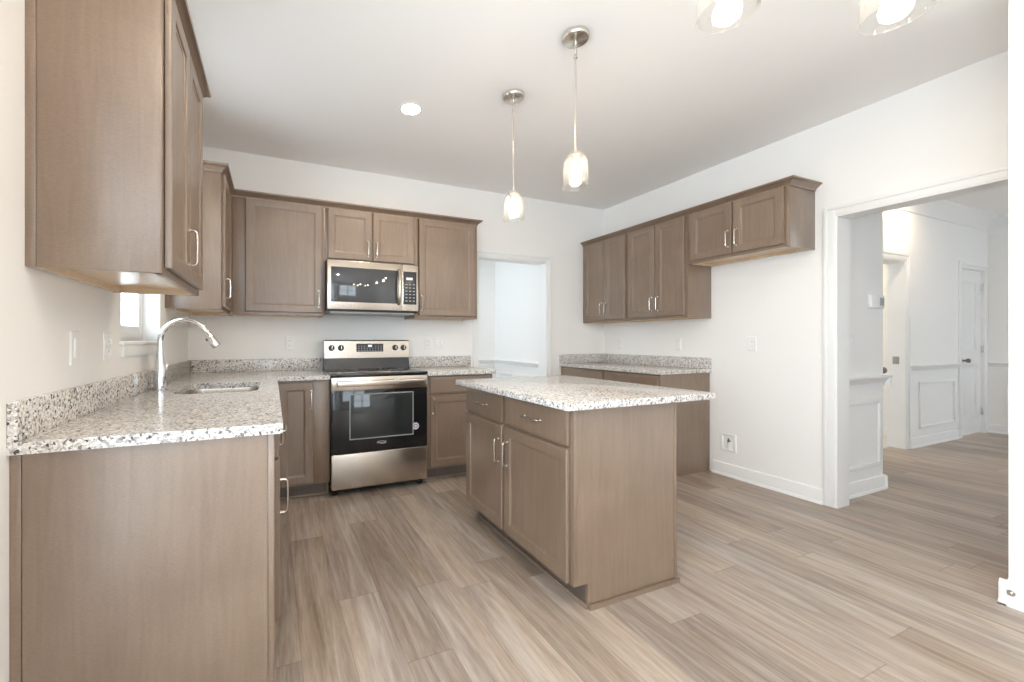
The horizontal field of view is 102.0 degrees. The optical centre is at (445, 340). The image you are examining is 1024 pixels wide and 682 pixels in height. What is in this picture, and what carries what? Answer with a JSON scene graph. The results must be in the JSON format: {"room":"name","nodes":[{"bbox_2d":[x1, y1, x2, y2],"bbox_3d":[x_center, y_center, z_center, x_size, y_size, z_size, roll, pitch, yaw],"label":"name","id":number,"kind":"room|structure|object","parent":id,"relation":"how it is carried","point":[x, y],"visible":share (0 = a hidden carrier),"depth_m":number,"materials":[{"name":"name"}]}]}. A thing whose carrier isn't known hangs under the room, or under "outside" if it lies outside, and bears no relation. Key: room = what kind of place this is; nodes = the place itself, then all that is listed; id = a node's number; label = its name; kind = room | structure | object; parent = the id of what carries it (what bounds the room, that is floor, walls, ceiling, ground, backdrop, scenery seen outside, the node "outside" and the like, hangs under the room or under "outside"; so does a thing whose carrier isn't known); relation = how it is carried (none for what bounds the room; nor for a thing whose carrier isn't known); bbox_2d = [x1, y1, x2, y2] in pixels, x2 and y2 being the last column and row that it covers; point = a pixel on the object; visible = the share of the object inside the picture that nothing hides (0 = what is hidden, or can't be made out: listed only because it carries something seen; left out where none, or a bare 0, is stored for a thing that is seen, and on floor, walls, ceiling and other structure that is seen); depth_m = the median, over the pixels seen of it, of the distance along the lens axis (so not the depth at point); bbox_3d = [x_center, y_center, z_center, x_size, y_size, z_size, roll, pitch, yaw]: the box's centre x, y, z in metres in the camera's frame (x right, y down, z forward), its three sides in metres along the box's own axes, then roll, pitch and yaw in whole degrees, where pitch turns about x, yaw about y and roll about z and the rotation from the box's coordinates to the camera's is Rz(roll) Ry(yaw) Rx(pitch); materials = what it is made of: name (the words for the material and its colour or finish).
{"room":"kitchen","nodes":[
{"label":"kitchen","id":0,"kind":"room"},
{"bbox_2d":[0,0,188,681],"bbox_3d":[-0.730,-0.191,-0.002,0.117,2.725,7.239,0,0,-23],"label":"wall","id":1,"kind":"structure","parent":0,"point":[39,309],"depth_m":1.10,"materials":[{"name":"white paint"}]},
{"bbox_2d":[69,331,79,365],"bbox_3d":[-1.240,0.026,1.376,0.010,0.114,0.070,0,0,-23],"label":"light switch","id":2,"kind":"object","parent":1,"relation":"attached to","point":[74,336],"visible":1,"depth_m":1.36,"materials":[{"name":"white plastic"}]},
{"bbox_2d":[7,360,190,442],"bbox_3d":[-1.553,0.206,2.137,0.020,0.101,2.402,0,0,-23],"label":"backsplash","id":3,"kind":"structure","parent":1,"relation":"attached to","point":[27,417],"depth_m":1.32,"materials":[{"name":"stone"}]},
{"bbox_2d":[103,333,110,361],"bbox_3d":[-1.353,0.026,1.645,0.010,0.114,0.070,0,0,-23],"label":"power outlet","id":4,"kind":"object","parent":1,"relation":"attached to","point":[106,336],"visible":1,"depth_m":1.63,"materials":[{"name":"white plastic"}]},
{"bbox_2d":[25,0,210,295],"bbox_3d":[-1.094,-0.666,1.481,0.361,0.931,0.756,0,0,-23],"label":"upper cabinet","id":5,"kind":"object","parent":1,"relation":"attached to","point":[115,90],"visible":1,"depth_m":1.18,"materials":[{"name":"brown wood"}]},
{"bbox_2d":[121,294,142,340],"bbox_3d":[-1.645,-0.556,2.072,0.030,1.118,0.673,0,0,-23],"label":"window","id":6,"kind":"structure","parent":1,"relation":"in","point":[128,333],"depth_m":2.34,"materials":[{"name":"white paint"}]},
{"bbox_2d":[119,341,156,356],"bbox_3d":[-1.584,0.039,2.098,0.102,0.071,0.714,0,0,-23],"label":"window sill","id":7,"kind":"structure","parent":1,"relation":"in","point":[128,348],"depth_m":1.98,"materials":[{"name":"white paint"}]},
{"bbox_2d":[165,160,234,315],"bbox_3d":[-1.703,-0.666,2.933,0.361,0.931,0.816,0,0,-23],"label":"upper cabinet","id":8,"kind":"object","parent":1,"relation":"attached to","point":[215,299],"visible":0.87,"depth_m":2.63,"materials":[{"name":"brown wood"}]},
{"bbox_2d":[189,146,603,375],"bbox_3d":[-0.025,-0.191,4.150,4.397,2.725,0.127,0,0,-23],"label":"wall","id":9,"kind":"structure","parent":0,"point":[555,230],"depth_m":3.97,"materials":[{"name":"white paint"}]},
{"bbox_2d":[191,358,320,372],"bbox_3d":[-1.551,0.206,3.430,0.985,0.101,0.020,0,0,-23],"label":"backsplash","id":10,"kind":"structure","parent":9,"relation":"attached to","point":[232,365],"depth_m":3.41,"materials":[{"name":"stone"}]},
{"bbox_2d":[229,189,325,317],"bbox_3d":[-1.351,-0.666,3.329,0.697,0.931,0.361,0,0,-23],"label":"upper cabinet","id":11,"kind":"object","parent":9,"relation":"attached to","point":[278,240],"visible":0.99,"depth_m":3.20,"materials":[{"name":"brown wood"}]},
{"bbox_2d":[286,337,293,349],"bbox_3d":[-1.335,0.026,3.526,0.070,0.114,0.010,0,0,-23],"label":"power outlet","id":12,"kind":"object","parent":9,"relation":"attached to","point":[289,340],"visible":1,"depth_m":3.52,"materials":[{"name":"white plastic"}]},
{"bbox_2d":[325,200,415,264],"bbox_3d":[-0.676,-0.893,3.612,0.768,0.476,0.361,0,0,-23],"label":"upper cabinet","id":13,"kind":"object","parent":9,"relation":"attached to","point":[354,232],"visible":0.87,"depth_m":3.46,"materials":[{"name":"brown wood"}]},
{"bbox_2d":[325,259,417,316],"bbox_3d":[-0.653,-0.436,3.555,0.760,0.432,0.481,0,0,-23],"label":"microwave","id":14,"kind":"object","parent":13,"relation":"attached to","point":[352,288],"visible":0.97,"depth_m":3.38,"materials":[{"name":"grey metal"}]},
{"bbox_2d":[424,338,430,348],"bbox_3d":[-0.171,0.028,4.014,0.070,0.114,0.010,0,0,-23],"label":"power outlet","id":15,"kind":"object","parent":9,"relation":"attached to","point":[427,341],"visible":1,"depth_m":4.01,"materials":[{"name":"white plastic"}]},
{"bbox_2d":[434,338,444,348],"bbox_3d":[-0.059,0.028,4.061,0.116,0.114,0.010,0,0,-23],"label":"light switch","id":16,"kind":"object","parent":9,"relation":"attached to","point":[439,343],"visible":1,"depth_m":4.06,"materials":[{"name":"white plastic"}]},
{"bbox_2d":[409,356,470,366],"bbox_3d":[-0.065,0.206,4.053,0.700,0.101,0.020,0,0,-23],"label":"backsplash","id":17,"kind":"structure","parent":9,"relation":"attached to","point":[420,361],"depth_m":4.04,"materials":[{"name":"stone"}]},
{"bbox_2d":[404,212,482,320],"bbox_3d":[-0.016,-0.666,3.889,0.663,0.931,0.361,0,0,-23],"label":"upper cabinet","id":18,"kind":"object","parent":9,"relation":"attached to","point":[445,246],"visible":0.95,"depth_m":3.76,"materials":[{"name":"brown wood"}]},
{"bbox_2d":[473,250,551,375],"bbox_3d":[0.706,0.121,4.457,0.975,2.101,0.163,0,0,-23],"label":"trim","id":19,"kind":"structure","parent":9,"relation":"attached to","point":[544,264],"depth_m":4.56,"materials":[{"name":"white paint"}]},
{"bbox_2d":[559,354,602,362],"bbox_3d":[1.581,0.206,4.744,0.627,0.101,0.020,0,0,-23],"label":"backsplash","id":20,"kind":"structure","parent":9,"relation":"attached to","point":[563,358],"depth_m":4.72,"materials":[{"name":"stone"}]},
{"bbox_2d":[479,260,494,377],"bbox_3d":[-0.409,-0.191,5.290,2.337,2.725,0.114,0,0,-23],"label":"wall","id":21,"kind":"structure","parent":0,"point":[486,268],"depth_m":5.64,"materials":[{"name":"white paint"}]},
{"bbox_2d":[479,359,537,369],"bbox_3d":[-0.134,0.300,4.767,2.235,0.086,1.064,0,0,-23],"label":"trim","id":22,"kind":"structure","parent":21,"relation":"attached to","point":[508,363],"depth_m":5.28,"materials":[{"name":"white paint"}]},
{"bbox_2d":[495,262,537,377],"bbox_3d":[0.936,-0.191,5.270,0.127,2.725,1.194,0,0,-23],"label":"wall","id":23,"kind":"structure","parent":0,"point":[516,285],"depth_m":5.21,"materials":[{"name":"white paint"}]},
{"bbox_2d":[497,371,534,377],"bbox_3d":[0.634,0.695,5.329,1.268,0.546,0.575,0,0,28],"label":"trim","id":24,"kind":"structure","parent":23,"relation":"attached to","point":[498,372],"depth_m":5.28,"materials":[{"name":"white paint"}]},
{"bbox_2d":[187,0,1008,215],"bbox_3d":[3.453,-1.617,2.456,9.804,0.127,8.738,0,0,-23],"label":"ceiling","id":25,"kind":"structure","parent":0,"point":[663,99],"depth_m":2.43,"materials":[{"name":"white paint"}]},
{"bbox_2d":[399,102,421,115],"bbox_3d":[-0.231,-1.551,2.752,0.155,0.005,0.155,0,0,-23],"label":"recessed light","id":26,"kind":"object","parent":25,"relation":"in","point":[411,109],"visible":1,"depth_m":2.75,"materials":[{"name":"white plastic"}]},
{"bbox_2d":[503,88,523,219],"bbox_3d":[0.433,-1.159,2.596,0.136,0.790,0.136,0,0,-23],"label":"pendant light","id":27,"kind":"object","parent":25,"relation":"hanging from","point":[514,96],"visible":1,"depth_m":2.58,"materials":[{"name":"silver metal"}]},
{"bbox_2d":[562,25,589,187],"bbox_3d":[0.664,-1.168,2.090,0.136,0.772,0.136,0,0,-23],"label":"pendant light","id":28,"kind":"object","parent":25,"relation":"hanging from","point":[574,37],"visible":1,"depth_m":2.08,"materials":[{"name":"silver metal"}]},
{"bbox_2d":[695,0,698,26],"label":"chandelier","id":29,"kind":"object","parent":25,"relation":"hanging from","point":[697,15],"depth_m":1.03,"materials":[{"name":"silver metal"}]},
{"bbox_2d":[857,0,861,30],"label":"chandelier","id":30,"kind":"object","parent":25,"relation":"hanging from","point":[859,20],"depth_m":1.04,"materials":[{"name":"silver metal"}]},
{"bbox_2d":[880,0,896,2],"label":"chandelier","id":31,"kind":"object","parent":25,"relation":"hanging from","point":[883,1],"depth_m":1.02,"materials":[{"name":"silver metal"}]},
{"bbox_2d":[268,432,1023,681],"bbox_3d":[3.453,1.219,2.456,9.804,0.108,8.738,0,0,-23],"label":"floor","id":32,"kind":"structure","parent":0,"point":[404,581],"depth_m":1.90,"materials":[{"name":"brown wood"}]},
{"bbox_2d":[10,424,288,681],"bbox_3d":[-0.941,0.731,1.520,0.672,0.881,0.767,0,0,-23],"label":"base cabinet","id":33,"kind":"object","parent":32,"relation":"on","point":[160,562],"visible":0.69,"depth_m":1.15,"materials":[{"name":"brown wood"}]},
{"bbox_2d":[6,358,329,455],"bbox_3d":[-1.099,0.222,2.327,1.005,0.133,2.402,0,0,-23],"label":"countertop","id":34,"kind":"structure","parent":33,"relation":"on","point":[125,410],"depth_m":1.41,"materials":[{"name":"stone"}]},
{"bbox_2d":[153,318,219,390],"bbox_3d":[-1.376,0.069,2.197,0.308,0.376,0.107,0,0,-23],"label":"faucet","id":35,"kind":"object","parent":34,"relation":"on","point":[160,367],"visible":1,"depth_m":2.12,"materials":[{"name":"silver metal"}]},
{"bbox_2d":[184,387,258,393],"bbox_3d":[-1.228,0.397,2.254,0.422,0.213,0.579,0,0,-23],"label":"sink","id":36,"kind":"object","parent":34,"relation":"in","point":[236,389],"visible":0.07,"depth_m":2.49,"materials":[{"name":"silver metal"}]},
{"bbox_2d":[278,380,329,500],"bbox_3d":[-1.153,0.731,3.249,0.392,0.881,0.662,0,0,-23],"label":"base cabinet","id":37,"kind":"object","parent":32,"relation":"on","point":[305,404],"visible":0.77,"depth_m":2.99,"materials":[{"name":"brown wood"}]},
{"bbox_2d":[322,340,427,495],"bbox_3d":[-0.604,0.583,3.439,0.760,1.176,0.686,0,0,-23],"label":"range","id":38,"kind":"object","parent":32,"relation":"on","point":[378,403],"visible":0.97,"depth_m":3.19,"materials":[{"name":"silver metal"}]},
{"bbox_2d":[322,368,427,376],"bbox_3d":[-0.613,0.260,3.460,0.760,0.024,0.630,0,0,-23],"label":"cooktop","id":39,"kind":"object","parent":38,"relation":"in","point":[333,372],"depth_m":3.28,"materials":[{"name":"grey glass"}]},
{"bbox_2d":[422,374,491,479],"bbox_3d":[0.021,0.731,3.742,0.618,0.881,0.662,0,0,-23],"label":"base cabinet","id":40,"kind":"object","parent":32,"relation":"on","point":[446,400],"visible":0.52,"depth_m":3.43,"materials":[{"name":"brown wood"}]},
{"bbox_2d":[409,356,495,375],"bbox_3d":[0.057,0.222,3.763,0.700,0.133,0.650,0,0,-23],"label":"countertop","id":41,"kind":"structure","parent":40,"relation":"on","point":[435,365],"depth_m":3.95,"materials":[{"name":"stone"}]},
{"bbox_2d":[466,387,679,610],"bbox_3d":[0.620,0.731,2.340,0.681,0.881,1.053,0,0,-23],"label":"kitchen island","id":42,"kind":"object","parent":32,"relation":"on","point":[588,498],"visible":0.92,"depth_m":1.91,"materials":[{"name":"brown wood"}]},
{"bbox_2d":[456,375,714,410],"bbox_3d":[0.697,0.273,2.350,0.902,0.032,1.110,0,0,-23],"label":"island countertop","id":43,"kind":"structure","parent":42,"relation":"on","point":[562,392],"depth_m":2.06,"materials":[{"name":"stone"}]},
{"bbox_2d":[561,366,604,379],"bbox_3d":[1.703,0.731,4.446,0.675,0.881,0.660,0,0,-23],"label":"base cabinet","id":44,"kind":"object","parent":32,"relation":"on","point":[571,371],"visible":0.08,"depth_m":4.28,"materials":[{"name":"brown wood"}]},
{"bbox_2d":[605,370,709,475],"bbox_3d":[1.952,0.731,3.852,0.675,0.881,0.622,0,0,-23],"label":"base cabinet","id":45,"kind":"object","parent":32,"relation":"on","point":[693,417],"visible":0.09,"depth_m":3.61,"materials":[{"name":"brown wood"}]},
{"bbox_2d":[559,354,711,374],"bbox_3d":[1.839,0.222,4.156,0.647,0.133,1.305,0,0,-23],"label":"countertop","id":46,"kind":"structure","parent":45,"relation":"on","point":[645,364],"depth_m":4.12,"materials":[{"name":"stone"}]},
{"bbox_2d":[604,50,1008,488],"bbox_3d":[3.328,-0.191,1.632,0.142,2.725,7.112,0,0,-23],"label":"wall","id":47,"kind":"structure","parent":0,"point":[956,123],"depth_m":3.08,"materials":[{"name":"white paint"}]},
{"bbox_2d":[580,229,643,323],"bbox_3d":[1.845,-0.666,4.513,0.361,0.931,0.646,0,0,-23],"label":"upper cabinet","id":48,"kind":"object","parent":47,"relation":"attached to","point":[605,257],"visible":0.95,"depth_m":4.41,"materials":[{"name":"brown wood"}]},
{"bbox_2d":[603,354,711,368],"bbox_3d":[2.129,0.206,4.277,0.020,0.101,1.305,0,0,-23],"label":"backsplash","id":49,"kind":"structure","parent":47,"relation":"attached to","point":[672,361],"depth_m":4.13,"materials":[{"name":"stone"}]},
{"bbox_2d":[624,210,710,320],"bbox_3d":[2.097,-0.666,3.914,0.361,0.931,0.655,0,0,-23],"label":"upper cabinet","id":50,"kind":"object","parent":47,"relation":"attached to","point":[662,285],"visible":0.98,"depth_m":3.76,"materials":[{"name":"brown wood"}]},
{"bbox_2d":[674,338,680,349],"bbox_3d":[2.257,0.036,3.984,0.010,0.114,0.070,0,0,-23],"label":"power outlet","id":51,"kind":"object","parent":47,"relation":"attached to","point":[677,341],"visible":1,"depth_m":3.98,"materials":[{"name":"white plastic"}]},
{"bbox_2d":[720,432,735,452],"bbox_3d":[2.437,0.882,3.539,0.024,0.152,0.132,0,0,-23],"label":"water supply box","id":52,"kind":"object","parent":47,"relation":"attached to","point":[727,441],"visible":1,"depth_m":3.54,"materials":[{"name":"white plastic"}]},
{"bbox_2d":[747,337,755,350],"bbox_3d":[2.516,0.028,3.368,0.010,0.114,0.070,0,0,-23],"label":"power outlet","id":53,"kind":"object","parent":47,"relation":"attached to","point":[751,341],"visible":1,"depth_m":3.37,"materials":[{"name":"white plastic"}]},
{"bbox_2d":[684,175,821,266],"bbox_3d":[2.379,-0.895,3.241,0.361,0.472,0.810,0,0,-23],"label":"upper cabinet","id":54,"kind":"object","parent":47,"relation":"attached to","point":[775,218],"visible":1,"depth_m":3.07,"materials":[{"name":"brown wood"}]},
{"bbox_2d":[712,459,822,504],"bbox_3d":[2.541,1.117,3.292,0.024,0.108,0.800,0,0,-23],"label":"baseboard","id":55,"kind":"structure","parent":47,"relation":"attached to","point":[792,488],"depth_m":3.23,"materials":[{"name":"white paint"}]},
{"bbox_2d":[823,164,1008,508],"bbox_3d":[2.961,0.116,2.504,0.180,2.111,0.978,0,0,-23],"label":"trim","id":56,"kind":"structure","parent":47,"relation":"attached to","point":[836,218],"depth_m":2.87,"materials":[{"name":"white paint"}]},
{"bbox_2d":[849,212,882,482],"bbox_3d":[3.058,-0.191,3.352,0.693,2.725,0.500,0,0,-23],"label":"wall","id":57,"kind":"structure","parent":0,"point":[865,232],"depth_m":3.15,"materials":[{"name":"white paint"}]},
{"bbox_2d":[849,398,881,471],"bbox_3d":[3.171,0.717,3.120,0.554,0.523,0.015,0,0,-23],"label":"trim","id":58,"kind":"structure","parent":57,"relation":"attached to","point":[878,401],"depth_m":3.21,"materials":[{"name":"white paint"}]},
{"bbox_2d":[849,474,888,498],"bbox_3d":[3.086,1.117,3.318,0.718,0.108,0.464,0,0,-23],"label":"baseboard","id":59,"kind":"structure","parent":57,"relation":"attached to","point":[874,484],"depth_m":3.14,"materials":[{"name":"white paint"}]},
{"bbox_2d":[849,375,892,387],"bbox_3d":[3.099,0.316,3.313,0.737,0.086,0.483,0,0,-23],"label":"trim","id":60,"kind":"structure","parent":57,"relation":"attached to","point":[873,380],"depth_m":3.13,"materials":[{"name":"white paint"}]},
{"bbox_2d":[868,295,884,308],"bbox_3d":[3.354,-0.302,3.190,0.203,0.102,0.027,0,0,-23],"label":"thermostat","id":61,"kind":"object","parent":57,"relation":"attached to","point":[874,301],"visible":1,"depth_m":3.17,"materials":[{"name":"white plastic"}]},
{"bbox_2d":[883,264,887,427],"bbox_3d":[5.264,-0.191,5.425,0.102,2.725,1.361,0,0,-23],"label":"wall","id":62,"kind":"structure","parent":0,"point":[885,266],"depth_m":5.01,"materials":[{"name":"white paint"}]},
{"bbox_2d":[883,427,887,435],"bbox_3d":[5.206,1.117,5.401,0.024,0.108,1.361,0,0,-23],"label":"baseboard","id":63,"kind":"structure","parent":62,"relation":"attached to","point":[885,430],"depth_m":5.00,"materials":[{"name":"white paint"}]},
{"bbox_2d":[883,209,987,437],"bbox_3d":[4.838,-0.191,4.439,4.796,2.725,0.127,0,0,-23],"label":"wall","id":64,"kind":"structure","parent":0,"point":[936,247],"depth_m":4.68,"materials":[{"name":"white paint"}]},
{"bbox_2d":[893,357,898,363],"bbox_3d":[4.919,0.216,4.476,0.005,0.081,0.051,0,0,-23],"label":"strike plate","id":65,"kind":"object","parent":64,"relation":"attached to","point":[895,359],"visible":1,"depth_m":4.47,"materials":[{"name":"grey"}]},
{"bbox_2d":[883,249,910,448],"bbox_3d":[4.542,0.117,4.308,1.024,2.108,0.150,0,0,-23],"label":"trim","id":66,"kind":"structure","parent":64,"relation":"attached to","point":[899,263],"depth_m":4.44,"materials":[{"name":"white paint"}]},
{"bbox_2d":[911,363,962,372],"bbox_3d":[5.599,0.316,4.667,1.189,0.086,0.043,0,0,-23],"label":"trim","id":67,"kind":"structure","parent":64,"relation":"attached to","point":[953,366],"depth_m":4.65,"materials":[{"name":"white paint"}]},
{"bbox_2d":[919,379,955,428],"bbox_3d":[5.656,0.717,4.705,0.902,0.523,0.015,0,0,-23],"label":"trim","id":68,"kind":"structure","parent":64,"relation":"attached to","point":[921,426],"depth_m":4.67,"materials":[{"name":"white paint"}]},
{"bbox_2d":[898,199,998,231],"bbox_3d":[4.918,-1.474,4.070,4.679,0.160,0.617,0,0,-23],"label":"trim","id":69,"kind":"structure","parent":64,"relation":"attached to","point":[944,210],"depth_m":4.77,"materials":[{"name":"white paint"}]},
{"bbox_2d":[911,424,989,448],"bbox_3d":[6.004,1.117,4.847,2.075,0.108,0.024,0,0,-23],"label":"baseboard","id":70,"kind":"structure","parent":64,"relation":"attached to","point":[935,438],"depth_m":4.66,"materials":[{"name":"white paint"}]},
{"bbox_2d":[962,269,982,434],"bbox_3d":[6.538,0.143,5.088,0.659,2.027,0.124,0,0,-23],"label":"door","id":71,"kind":"structure","parent":64,"relation":"in","point":[972,287],"depth_m":5.13,"materials":[{"name":"white paint"}]},
{"bbox_2d":[958,261,987,437],"bbox_3d":[6.536,0.107,5.074,0.813,2.128,0.018,0,0,-23],"label":"trim","id":72,"kind":"structure","parent":64,"relation":"attached to","point":[961,264],"depth_m":5.18,"materials":[{"name":"white paint"}]},
{"bbox_2d":[988,229,1008,425],"bbox_3d":[7.862,-0.191,3.265,0.127,2.725,4.379,0,0,-23],"label":"wall","id":73,"kind":"structure","parent":0,"point":[998,240],"depth_m":5.18,"materials":[{"name":"white paint"}]},
{"bbox_2d":[988,423,1008,434],"bbox_3d":[7.763,1.117,3.306,0.024,0.108,4.227,0,0,-23],"label":"baseboard","id":74,"kind":"structure","parent":73,"relation":"attached to","point":[993,428],"depth_m":5.16,"materials":[{"name":"white paint"}]},
{"bbox_2d":[988,362,1008,368],"bbox_3d":[7.754,0.316,3.303,0.043,0.086,4.227,0,0,-23],"label":"trim","id":75,"kind":"structure","parent":73,"relation":"attached to","point":[991,365],"depth_m":5.16,"materials":[{"name":"white paint"}]},
{"bbox_2d":[989,214,1008,230],"bbox_3d":[5.617,-1.474,2.406,4.679,0.160,4.227,0,0,-23],"label":"trim","id":76,"kind":"structure","parent":73,"relation":"attached to","point":[1002,222],"depth_m":5.13,"materials":[{"name":"white paint"}]},
{"bbox_2d":[1005,377,1008,418],"bbox_3d":[7.154,0.717,4.767,0.015,0.523,0.787,0,0,-23],"label":"trim","id":77,"kind":"structure","parent":73,"relation":"attached to","point":[1006,378],"depth_m":5.11,"materials":[{"name":"white paint"}]},
{"bbox_2d":[1009,0,1023,584],"bbox_3d":[3.568,-0.191,0.072,0.622,2.725,4.049,0,0,-23],"label":"wall pier","id":78,"kind":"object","parent":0,"point":[1016,7],"visible":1,"depth_m":1.80,"materials":[{"name":"white paint"}]},
{"bbox_2d":[997,578,1023,611],"bbox_3d":[3.532,1.117,0.125,0.646,0.108,3.971,0,0,-23],"label":"baseboard","id":79,"kind":"object","parent":78,"relation":"attached to","point":[1016,602],"visible":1,"depth_m":1.80,"materials":[{"name":"white paint"}]},
{"bbox_2d":[1007,590,1015,595],"bbox_3d":[2.483,1.111,1.801,0.013,0.025,0.025,0,0,-23],"label":"door stop","id":80,"kind":"object","parent":79,"relation":"attached to","point":[1009,592],"visible":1,"depth_m":1.80,"materials":[{"name":"silver metal"}]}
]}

